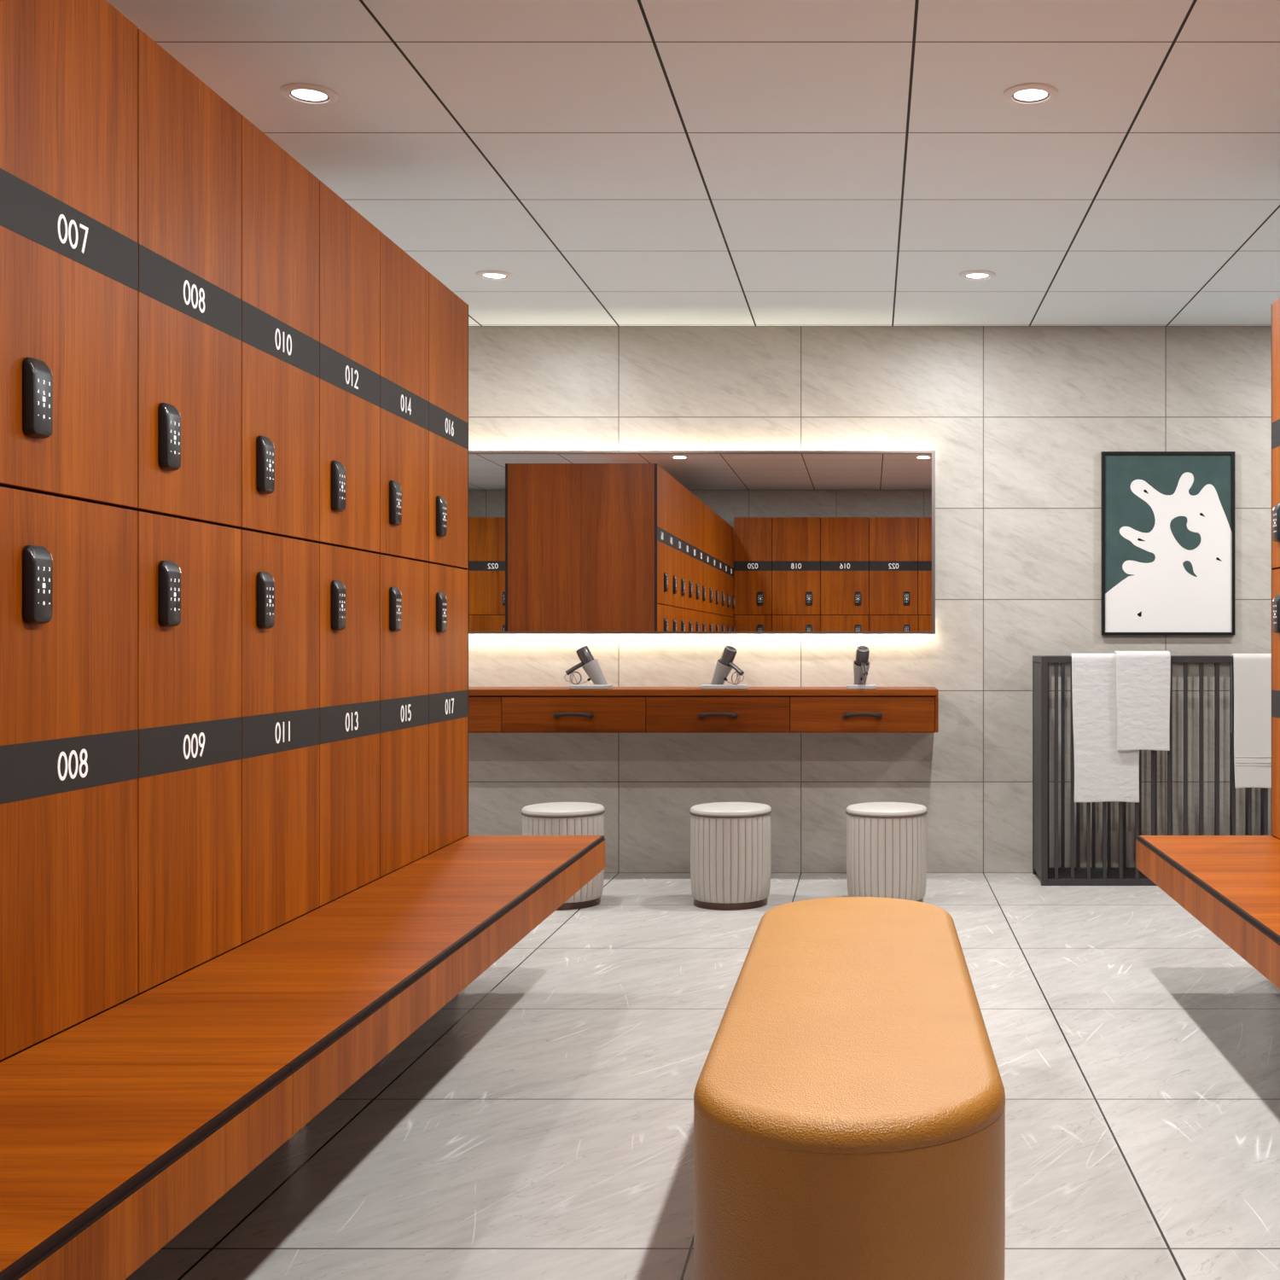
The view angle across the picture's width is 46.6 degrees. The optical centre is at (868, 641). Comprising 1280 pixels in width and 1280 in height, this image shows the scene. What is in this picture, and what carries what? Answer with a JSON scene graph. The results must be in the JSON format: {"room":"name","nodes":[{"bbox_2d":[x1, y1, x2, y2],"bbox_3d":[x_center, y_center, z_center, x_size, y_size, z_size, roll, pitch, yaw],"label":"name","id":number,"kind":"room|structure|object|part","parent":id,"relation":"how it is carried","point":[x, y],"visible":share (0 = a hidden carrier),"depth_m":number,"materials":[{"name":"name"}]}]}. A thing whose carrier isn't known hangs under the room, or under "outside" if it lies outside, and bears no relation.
{"room":"changing room","nodes":[
{"label":"changing room","id":0,"kind":"room"},
{"bbox_2d":[569,684,612,689],"bbox_3d":[-1.312,0.212,6.875,0.186,0.020,0.130,0,0,0],"label":"tray","id":1,"kind":"object","parent":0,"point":[573,686],"depth_m":6.81,"materials":[{"name":"grey"}]},
{"bbox_2d":[105,0,1279,325],"bbox_3d":[-0.700,-1.608,3.240,8.800,0.100,8.100,0,0,0],"label":"ceiling","id":2,"kind":"structure","parent":0,"point":[626,162],"depth_m":4.54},
{"bbox_2d":[279,82,338,104],"bbox_3d":[-1.590,-1.554,4.140,0.156,0.009,0.156,0,0,0],"label":"recessed light","id":3,"kind":"object","parent":2,"relation":"in","point":[310,94],"visible":1,"depth_m":4.13,"materials":[{"name":"white"}]},
{"bbox_2d":[475,269,513,280],"bbox_3d":[-1.590,-1.554,6.185,0.156,0.009,0.156,0,0,0],"label":"recessed light","id":4,"kind":"object","parent":2,"relation":"in","point":[488,275],"visible":1,"depth_m":6.18,"materials":[{"name":"white"}]},
{"bbox_2d":[959,269,995,280],"bbox_3d":[0.460,-1.554,6.185,0.156,0.009,0.156,0,0,0],"label":"recessed light","id":5,"kind":"object","parent":2,"relation":"in","point":[978,275],"visible":1,"depth_m":6.18,"materials":[{"name":"white"}]},
{"bbox_2d":[1003,82,1058,104],"bbox_3d":[0.460,-1.554,4.140,0.156,0.009,0.156,0,0,0],"label":"recessed light","id":6,"kind":"object","parent":2,"relation":"in","point":[1030,93],"visible":1,"depth_m":4.13,"materials":[{"name":"white"}]},
{"bbox_2d":[124,872,1279,1279],"bbox_3d":[-0.700,1.192,3.240,8.800,0.100,8.100,0,0,0],"label":"floor","id":7,"kind":"structure","parent":0,"point":[538,1125],"depth_m":3.53,"materials":[{"name":"tile"}]},
{"bbox_2d":[0,0,138,1062],"bbox_3d":[-1.590,0.001,2.481,0.506,2.282,0.444,0,0,0],"label":"locker","id":8,"kind":"object","parent":7,"relation":"on","point":[69,245],"visible":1,"depth_m":2.46,"materials":[{"name":"brown wood"}]},
{"bbox_3d":[-1.366,0.206,2.481,0.018,0.896,0.442,0,0,0],"label":"door","id":9,"kind":"part","parent":8,"relation":"part of","materials":[{"name":"brown wood"}]},
{"bbox_3d":[-1.366,-0.694,2.481,0.018,0.892,0.442,0,0,0],"label":"door","id":10,"kind":"part","parent":8,"relation":"part of","materials":[{"name":"brown wood"}]},
{"bbox_2d":[0,1064,292,1279],"bbox_3d":[-1.124,0.899,0.965,0.463,0.486,2.587,0,0,0],"label":"bench","id":11,"kind":"object","parent":7,"relation":"on","point":[101,1166],"visible":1,"depth_m":1.93,"materials":[{"name":"brown wood"}]},
{"bbox_2d":[128,28,241,1000],"bbox_3d":[-1.590,0.001,2.927,0.506,2.282,0.444,0,0,0],"label":"locker","id":12,"kind":"object","parent":7,"relation":"on","point":[189,508],"visible":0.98,"depth_m":2.91,"materials":[{"name":"brown wood"}]},
{"bbox_3d":[-1.366,-0.694,2.927,0.018,0.892,0.442,0,0,0],"label":"door","id":13,"kind":"part","parent":12,"relation":"part of","materials":[{"name":"brown wood"}]},
{"bbox_3d":[-1.366,0.206,2.927,0.018,0.896,0.442,0,0,0],"label":"door","id":14,"kind":"part","parent":12,"relation":"part of","materials":[{"name":"brown wood"}]},
{"bbox_2d":[232,115,319,949],"bbox_3d":[-1.590,0.001,3.373,0.506,2.282,0.444,0,0,0],"label":"locker","id":15,"kind":"object","parent":7,"relation":"on","point":[280,196],"visible":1,"depth_m":3.36,"materials":[{"name":"brown wood"}]},
{"bbox_3d":[-1.366,-0.694,3.373,0.018,0.892,0.442,0,0,0],"label":"door","id":16,"kind":"part","parent":15,"relation":"part of","materials":[{"name":"brown wood"}]},
{"bbox_3d":[-1.366,0.206,3.373,0.018,0.896,0.442,0,0,0],"label":"door","id":17,"kind":"part","parent":15,"relation":"part of","materials":[{"name":"brown wood"}]},
{"bbox_2d":[0,835,605,1140],"bbox_3d":[-1.124,0.899,3.596,0.463,0.486,2.675,0,0,0],"label":"bench","id":18,"kind":"object","parent":7,"relation":"on","point":[328,992],"visible":0.81,"depth_m":2.92,"materials":[{"name":"brown wood"}]},
{"bbox_3d":[-1.335,0.952,3.380,0.018,0.379,0.100,0,0,0],"label":"support leg","id":19,"kind":"part","parent":18,"relation":"part of","materials":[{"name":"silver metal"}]},
{"bbox_2d":[311,180,379,911],"bbox_3d":[-1.590,0.001,3.819,0.506,2.282,0.444,0,0,0],"label":"locker","id":20,"kind":"object","parent":7,"relation":"on","point":[349,244],"visible":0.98,"depth_m":3.80,"materials":[{"name":"brown wood"}]},
{"bbox_3d":[-1.366,-0.694,3.819,0.018,0.892,0.442,0,0,0],"label":"door","id":21,"kind":"part","parent":20,"relation":"part of","materials":[{"name":"brown wood"}]},
{"bbox_3d":[-1.366,0.206,3.819,0.018,0.896,0.442,0,0,0],"label":"door","id":22,"kind":"part","parent":20,"relation":"part of","materials":[{"name":"brown wood"}]},
{"bbox_2d":[372,231,428,881],"bbox_3d":[-1.590,0.001,4.265,0.506,2.282,0.444,0,0,0],"label":"locker","id":23,"kind":"object","parent":7,"relation":"on","point":[404,282],"visible":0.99,"depth_m":4.25,"materials":[{"name":"brown wood"}]},
{"bbox_3d":[-1.366,-0.694,4.265,0.018,0.892,0.442,0,0,0],"label":"door","id":24,"kind":"part","parent":23,"relation":"part of","materials":[{"name":"brown wood"}]},
{"bbox_3d":[-1.366,0.206,4.265,0.018,0.896,0.442,0,0,0],"label":"door","id":25,"kind":"part","parent":23,"relation":"part of","materials":[{"name":"brown wood"}]},
{"bbox_2d":[422,272,467,857],"bbox_3d":[-1.590,0.001,4.708,0.506,2.282,0.438,0,0,0],"label":"locker","id":26,"kind":"object","parent":7,"relation":"on","point":[447,312],"visible":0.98,"depth_m":4.70,"materials":[{"name":"brown wood"}]},
{"bbox_3d":[-1.366,-0.694,4.708,0.018,0.892,0.436,0,0,0],"label":"door","id":27,"kind":"part","parent":26,"relation":"part of","materials":[{"name":"brown wood"}]},
{"bbox_3d":[-1.366,0.206,4.708,0.018,0.896,0.436,0,0,0],"label":"door","id":28,"kind":"part","parent":26,"relation":"part of","materials":[{"name":"brown wood"}]},
{"bbox_2d":[462,304,468,837],"bbox_3d":[-1.599,0.000,4.931,0.486,2.283,0.007,0,0,0],"label":"end panel","id":29,"kind":"object","parent":7,"relation":"on","point":[468,305],"visible":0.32,"depth_m":4.93,"materials":[{"name":"brown wood"}]},
{"bbox_2d":[521,802,605,910],"bbox_3d":[-1.332,0.927,6.348,0.356,0.430,0.356,0,0,-1],"label":"stool","id":30,"kind":"object","parent":7,"relation":"on","point":[551,818],"visible":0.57,"depth_m":6.22,"materials":[{"name":"beige fabric"}]},
{"bbox_2d":[521,802,604,816],"bbox_3d":[-1.332,0.729,6.348,0.353,0.034,0.353,0,0,-1],"label":"cushion","id":31,"kind":"object","parent":30,"relation":"on","point":[551,809],"depth_m":6.25,"materials":[{"name":"beige fabric"}]},
{"bbox_2d":[689,802,771,910],"bbox_3d":[-0.602,0.927,6.348,0.356,0.430,0.356,0,0,0],"label":"stool","id":32,"kind":"object","parent":7,"relation":"on","point":[730,842],"visible":1,"depth_m":6.20,"materials":[{"name":"beige fabric"}]},
{"bbox_2d":[690,802,771,816],"bbox_3d":[-0.602,0.729,6.348,0.353,0.034,0.353,0,0,0],"label":"cushion","id":33,"kind":"object","parent":32,"relation":"on","point":[716,809],"depth_m":6.24,"materials":[{"name":"beige fabric"}]},
{"bbox_2d":[693,896,1005,1279],"bbox_3d":[-0.031,0.917,3.045,0.500,0.450,1.890,0,0,0],"label":"ottoman bench","id":34,"kind":"object","parent":7,"relation":"on","point":[849,1095],"visible":1,"depth_m":2.23,"materials":[{"name":"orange leather"}]},
{"bbox_2d":[693,896,1005,1153],"bbox_3d":[-0.031,0.715,3.045,0.500,0.047,1.890,0,0,0],"label":"cushion","id":35,"kind":"object","parent":34,"relation":"on","point":[848,1025],"depth_m":2.52,"materials":[{"name":"orange leather"}]},
{"bbox_2d":[845,802,927,901],"bbox_3d":[0.077,0.927,6.348,0.356,0.430,0.356,0,0,-3],"label":"stool","id":36,"kind":"object","parent":7,"relation":"on","point":[887,841],"visible":0.94,"depth_m":6.20,"materials":[{"name":"beige fabric"}]},
{"bbox_2d":[846,802,926,816],"bbox_3d":[0.077,0.729,6.348,0.353,0.034,0.353,0,0,-3],"label":"cushion","id":37,"kind":"object","parent":36,"relation":"on","point":[869,809],"depth_m":6.24,"materials":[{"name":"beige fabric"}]},
{"bbox_2d":[1032,655,1268,885],"bbox_3d":[1.553,0.605,6.993,1.494,1.073,0.366,0,0,0],"label":"towel rack","id":38,"kind":"object","parent":7,"relation":"on","point":[1106,875],"visible":0.56,"depth_m":6.83,"materials":[{"name":"grey metal"}]},
{"bbox_3d":[0.821,0.605,7.161,0.030,1.073,0.030,0,0,0],"label":"post","id":39,"kind":"part","parent":38,"relation":"part of","materials":[{"name":"grey metal"}]},
{"bbox_3d":[0.814,0.606,6.993,0.012,1.011,0.306,0,0,0],"label":"panel","id":40,"kind":"part","parent":38,"relation":"part of","materials":[{"name":"grey metal"}]},
{"bbox_3d":[0.821,0.084,6.993,0.030,0.030,0.306,0,0,0],"label":"rail","id":41,"kind":"part","parent":38,"relation":"part of","materials":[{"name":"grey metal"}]},
{"bbox_3d":[0.821,0.605,6.825,0.030,1.073,0.030,0,0,0],"label":"post","id":42,"kind":"part","parent":38,"relation":"part of","materials":[{"name":"grey metal"}]},
{"bbox_3d":[1.553,1.127,7.161,1.434,0.030,0.030,0,0,0],"label":"rail","id":43,"kind":"part","parent":38,"relation":"part of","materials":[{"name":"grey metal"}]},
{"bbox_3d":[1.553,1.126,6.993,1.466,0.024,0.306,0,0,0],"label":"plate","id":44,"kind":"part","parent":38,"relation":"part of","materials":[{"name":"black metal"}]},
{"bbox_3d":[1.553,1.127,6.825,1.434,0.030,0.030,0,0,0],"label":"rail","id":45,"kind":"part","parent":38,"relation":"part of","materials":[{"name":"grey metal"}]},
{"bbox_2d":[1070,653,1139,802],"bbox_3d":[1.109,0.402,6.823,0.325,0.696,0.074,0,0,0],"label":"towel","id":46,"kind":"object","parent":38,"relation":"hanging from","point":[1102,773],"visible":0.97,"depth_m":6.79,"materials":[{"name":"grey fabric"}]},
{"bbox_3d":[1.553,0.084,7.161,1.434,0.030,0.030,0,0,0],"label":"rail","id":47,"kind":"part","parent":38,"relation":"part of","materials":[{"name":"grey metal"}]},
{"bbox_3d":[1.553,0.084,6.825,1.434,0.030,0.030,0,0,0],"label":"rail","id":48,"kind":"part","parent":38,"relation":"part of","materials":[{"name":"grey metal"}]},
{"bbox_2d":[1113,651,1170,750],"bbox_3d":[1.278,0.276,6.824,0.253,0.465,0.106,0,0,0],"label":"towel","id":49,"kind":"object","parent":38,"relation":"hanging from","point":[1143,677],"visible":0.98,"depth_m":6.78,"materials":[{"name":"grey fabric"}]},
{"bbox_2d":[1231,653,1271,788],"bbox_3d":[1.861,0.371,6.824,0.318,0.630,0.063,0,0,0],"label":"towel","id":50,"kind":"object","parent":38,"relation":"hanging from","point":[1252,672],"visible":0.83,"depth_m":6.79,"materials":[{"name":"grey fabric"}]},
{"bbox_2d":[1135,835,1279,993],"bbox_3d":[1.133,0.899,3.596,0.458,0.486,2.675,0,0,0],"label":"bench","id":51,"kind":"object","parent":7,"relation":"on","point":[1230,884],"visible":1,"depth_m":4.07,"materials":[{"name":"brown wood"}]},
{"bbox_3d":[1.139,0.666,3.596,0.446,0.020,2.675,0,0,0],"label":"seat","id":52,"kind":"part","parent":51,"relation":"part of","materials":[{"name":"brown wood"}]},
{"bbox_3d":[1.342,0.952,4.750,0.018,0.379,0.100,0,0,0],"label":"support leg","id":53,"kind":"part","parent":51,"relation":"part of","materials":[{"name":"metal"}]},
{"bbox_2d":[1271,304,1277,837],"bbox_3d":[1.606,0.000,4.931,0.486,2.283,0.007,0,0,0],"label":"end panel","id":54,"kind":"object","parent":7,"relation":"on","point":[1271,305],"visible":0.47,"depth_m":4.93,"materials":[{"name":"brown wood"}]},
{"bbox_2d":[1271,297,1279,839],"bbox_3d":[1.597,0.001,4.708,0.506,2.282,0.438,0,0,0],"label":"locker","id":55,"kind":"object","parent":7,"relation":"on","point":[1276,305],"visible":1,"depth_m":4.87,"materials":[{"name":"brown wood"}]},
{"bbox_3d":[1.372,0.206,4.708,0.018,0.896,0.436,0,0,0],"label":"door","id":56,"kind":"part","parent":55,"relation":"part of","materials":[{"name":"brown wood"}]},
{"bbox_3d":[1.372,-0.694,4.708,0.018,0.892,0.436,0,0,0],"label":"door","id":57,"kind":"part","parent":55,"relation":"part of","materials":[{"name":"brown wood"}]},
{"bbox_2d":[468,325,1271,872],"bbox_3d":[-0.700,-0.208,7.240,8.800,2.700,0.100,0,0,0],"label":"wall","id":58,"kind":"structure","parent":0,"point":[1018,421],"depth_m":7.19,"materials":[{"name":"tile"}]},
{"bbox_2d":[468,450,935,634],"bbox_3d":[-1.038,-0.485,7.150,2.724,0.895,0.078,0,0,0],"label":"wall mirror","id":59,"kind":"object","parent":58,"relation":"attached to","point":[561,542],"visible":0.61,"depth_m":7.13,"materials":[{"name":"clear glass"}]},
{"bbox_3d":[-1.038,-0.044,7.127,2.724,0.012,0.031,0,0,0],"label":"frame","id":60,"kind":"part","parent":59,"relation":"part of","materials":[{"name":"metal"}]},
{"bbox_3d":[-1.038,-0.927,7.127,2.724,0.012,0.031,0,0,0],"label":"frame","id":61,"kind":"part","parent":59,"relation":"part of","materials":[{"name":"grey mirror"}]},
{"bbox_3d":[0.316,-0.485,7.127,0.016,0.871,0.031,0,0,0],"label":"frame","id":62,"kind":"part","parent":59,"relation":"part of","materials":[{"name":"silver metal"}]},
{"bbox_2d":[468,695,938,733],"bbox_3d":[-1.038,0.340,6.971,2.724,0.169,0.437,0,0,0],"label":"vanity cabinet","id":63,"kind":"object","parent":58,"relation":"attached to","point":[486,713],"visible":0.77,"depth_m":6.79,"materials":[{"name":"brown wood"}]},
{"bbox_3d":[-2.048,0.339,6.798,0.669,0.162,0.016,0,0,0],"label":"drawer","id":64,"kind":"part","parent":63,"relation":"part of","materials":[{"name":"brown wood"}]},
{"bbox_3d":[-1.376,0.343,6.771,0.184,0.029,0.036,0,0,0],"label":"handle","id":65,"kind":"part","parent":63,"relation":"part of","materials":[{"name":"black metal"}]},
{"bbox_3d":[-1.376,0.339,6.798,0.669,0.162,0.016,0,0,0],"label":"drawer","id":66,"kind":"part","parent":63,"relation":"part of","materials":[{"name":"brown wood"}]},
{"bbox_3d":[-1.038,0.423,6.990,2.692,0.004,0.399,0,0,0],"label":"panel","id":67,"kind":"part","parent":63,"relation":"part of","materials":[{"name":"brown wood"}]},
{"bbox_2d":[468,686,938,695],"bbox_3d":[-1.038,0.238,6.989,2.724,0.030,0.401,0,0,0],"label":"countertop","id":68,"kind":"structure","parent":63,"relation":"on","point":[472,690],"depth_m":6.79,"materials":[{"name":"brown wood"}]},
{"bbox_2d":[569,658,612,689],"bbox_3d":[-1.312,0.152,6.875,0.186,0.141,0.130,0,0,0],"label":"holder","id":69,"kind":"object","parent":68,"relation":"on","point":[592,668],"visible":1,"depth_m":6.84,"materials":[{"name":"grey"}]},
{"bbox_2d":[564,645,594,684],"bbox_3d":[-1.360,0.110,6.875,0.157,0.186,0.063,0,0,0],"label":"hair dryer","id":70,"kind":"object","parent":69,"relation":"in","point":[584,654],"visible":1,"depth_m":6.86,"materials":[{"name":"grey plastic"}]},
{"bbox_3d":[-1.381,0.172,6.875,0.115,0.064,0.015,0,0,0],"label":"cord","id":71,"kind":"part","parent":70,"relation":"part of","materials":[{"name":"brown plastic"}]},
{"bbox_2d":[581,658,607,685],"bbox_3d":[-1.292,0.142,6.875,0.124,0.122,0.079,0,0,0],"label":"cup","id":72,"kind":"object","parent":69,"relation":"on","point":[592,668],"depth_m":6.85,"materials":[{"name":"grey"}]},
{"bbox_2d":[700,658,748,689],"bbox_3d":[-0.682,0.152,6.875,0.216,0.141,0.130,0,0,0],"label":"holder","id":73,"kind":"object","parent":68,"relation":"on","point":[721,672],"visible":0.97,"depth_m":6.85,"materials":[{"name":"grey"}]},
{"bbox_2d":[710,658,732,684],"bbox_3d":[-0.700,0.142,6.884,0.123,0.122,0.078,0,0,31],"label":"cup","id":74,"kind":"object","parent":73,"relation":"on","point":[721,672],"depth_m":6.86,"materials":[{"name":"grey"}]},
{"bbox_2d":[700,684,748,689],"bbox_3d":[-0.682,0.212,6.875,0.216,0.020,0.130,0,0,0],"label":"tray","id":75,"kind":"object","parent":73,"relation":"on","point":[703,686],"depth_m":6.81,"materials":[{"name":"grey"}]},
{"bbox_2d":[719,645,744,685],"bbox_3d":[-0.644,0.110,6.846,0.157,0.186,0.063,0,0,37],"label":"hair dryer","id":76,"kind":"object","parent":73,"relation":"in","point":[729,654],"visible":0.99,"depth_m":6.83,"materials":[{"name":"grey plastic"}]},
{"bbox_3d":[-0.627,0.172,6.832,0.115,0.064,0.015,0,0,38],"label":"cord","id":77,"kind":"part","parent":76,"relation":"part of","materials":[{"name":"brown plastic"}]},
{"bbox_2d":[846,659,876,689],"bbox_3d":[-0.035,0.152,6.878,0.140,0.141,0.156,0,0,0],"label":"holder","id":78,"kind":"object","parent":68,"relation":"on","point":[858,671],"visible":0.84,"depth_m":6.85,"materials":[{"name":"grey"}]},
{"bbox_2d":[846,684,876,689],"bbox_3d":[-0.035,0.212,6.875,0.140,0.020,0.150,0,0,0],"label":"tray","id":79,"kind":"object","parent":78,"relation":"on","point":[849,686],"depth_m":6.80,"materials":[{"name":"grey"}]},
{"bbox_2d":[853,659,870,684],"bbox_3d":[-0.034,0.142,6.895,0.079,0.122,0.123,0,0,0],"label":"cup","id":80,"kind":"object","parent":78,"relation":"on","point":[858,671],"depth_m":6.87,"materials":[{"name":"grey"}]},
{"bbox_2d":[855,645,869,685],"bbox_3d":[-0.028,0.110,6.827,0.063,0.186,0.157,0,0,-8],"label":"hair dryer","id":81,"kind":"object","parent":78,"relation":"in","point":[863,652],"visible":1,"depth_m":6.82,"materials":[{"name":"grey plastic"}]},
{"bbox_3d":[-0.023,0.172,6.807,0.015,0.064,0.115,0,0,-10],"label":"cord","id":82,"kind":"part","parent":81,"relation":"part of","materials":[{"name":"brown plastic"}]},
{"bbox_3d":[-0.704,0.343,6.771,0.184,0.029,0.036,0,0,0],"label":"handle","id":83,"kind":"part","parent":63,"relation":"part of","materials":[{"name":"black metal"}]},
{"bbox_3d":[-0.704,0.339,6.798,0.669,0.162,0.016,0,0,0],"label":"drawer","id":84,"kind":"part","parent":63,"relation":"part of","materials":[{"name":"brown wood"}]},
{"bbox_3d":[-0.030,0.339,6.798,0.673,0.162,0.016,0,0,0],"label":"drawer","id":85,"kind":"part","parent":63,"relation":"part of","materials":[{"name":"brown wood"}]},
{"bbox_3d":[-0.030,0.343,6.771,0.184,0.029,0.036,0,0,0],"label":"handle","id":86,"kind":"part","parent":63,"relation":"part of","materials":[{"name":"black metal"}]},
{"bbox_3d":[-1.038,0.339,6.990,2.724,0.168,0.400,0,0,0],"label":"panel","id":87,"kind":"part","parent":63,"relation":"part of","materials":[{"name":"brown wood"}]},
{"bbox_2d":[1100,451,1235,634],"bbox_3d":[1.474,-0.484,7.176,0.654,0.903,0.028,0,0,0],"label":"framed picture","id":88,"kind":"object","parent":58,"relation":"attached to","point":[1168,518],"visible":1,"depth_m":7.17,"materials":[{"name":"black"}]}
]}

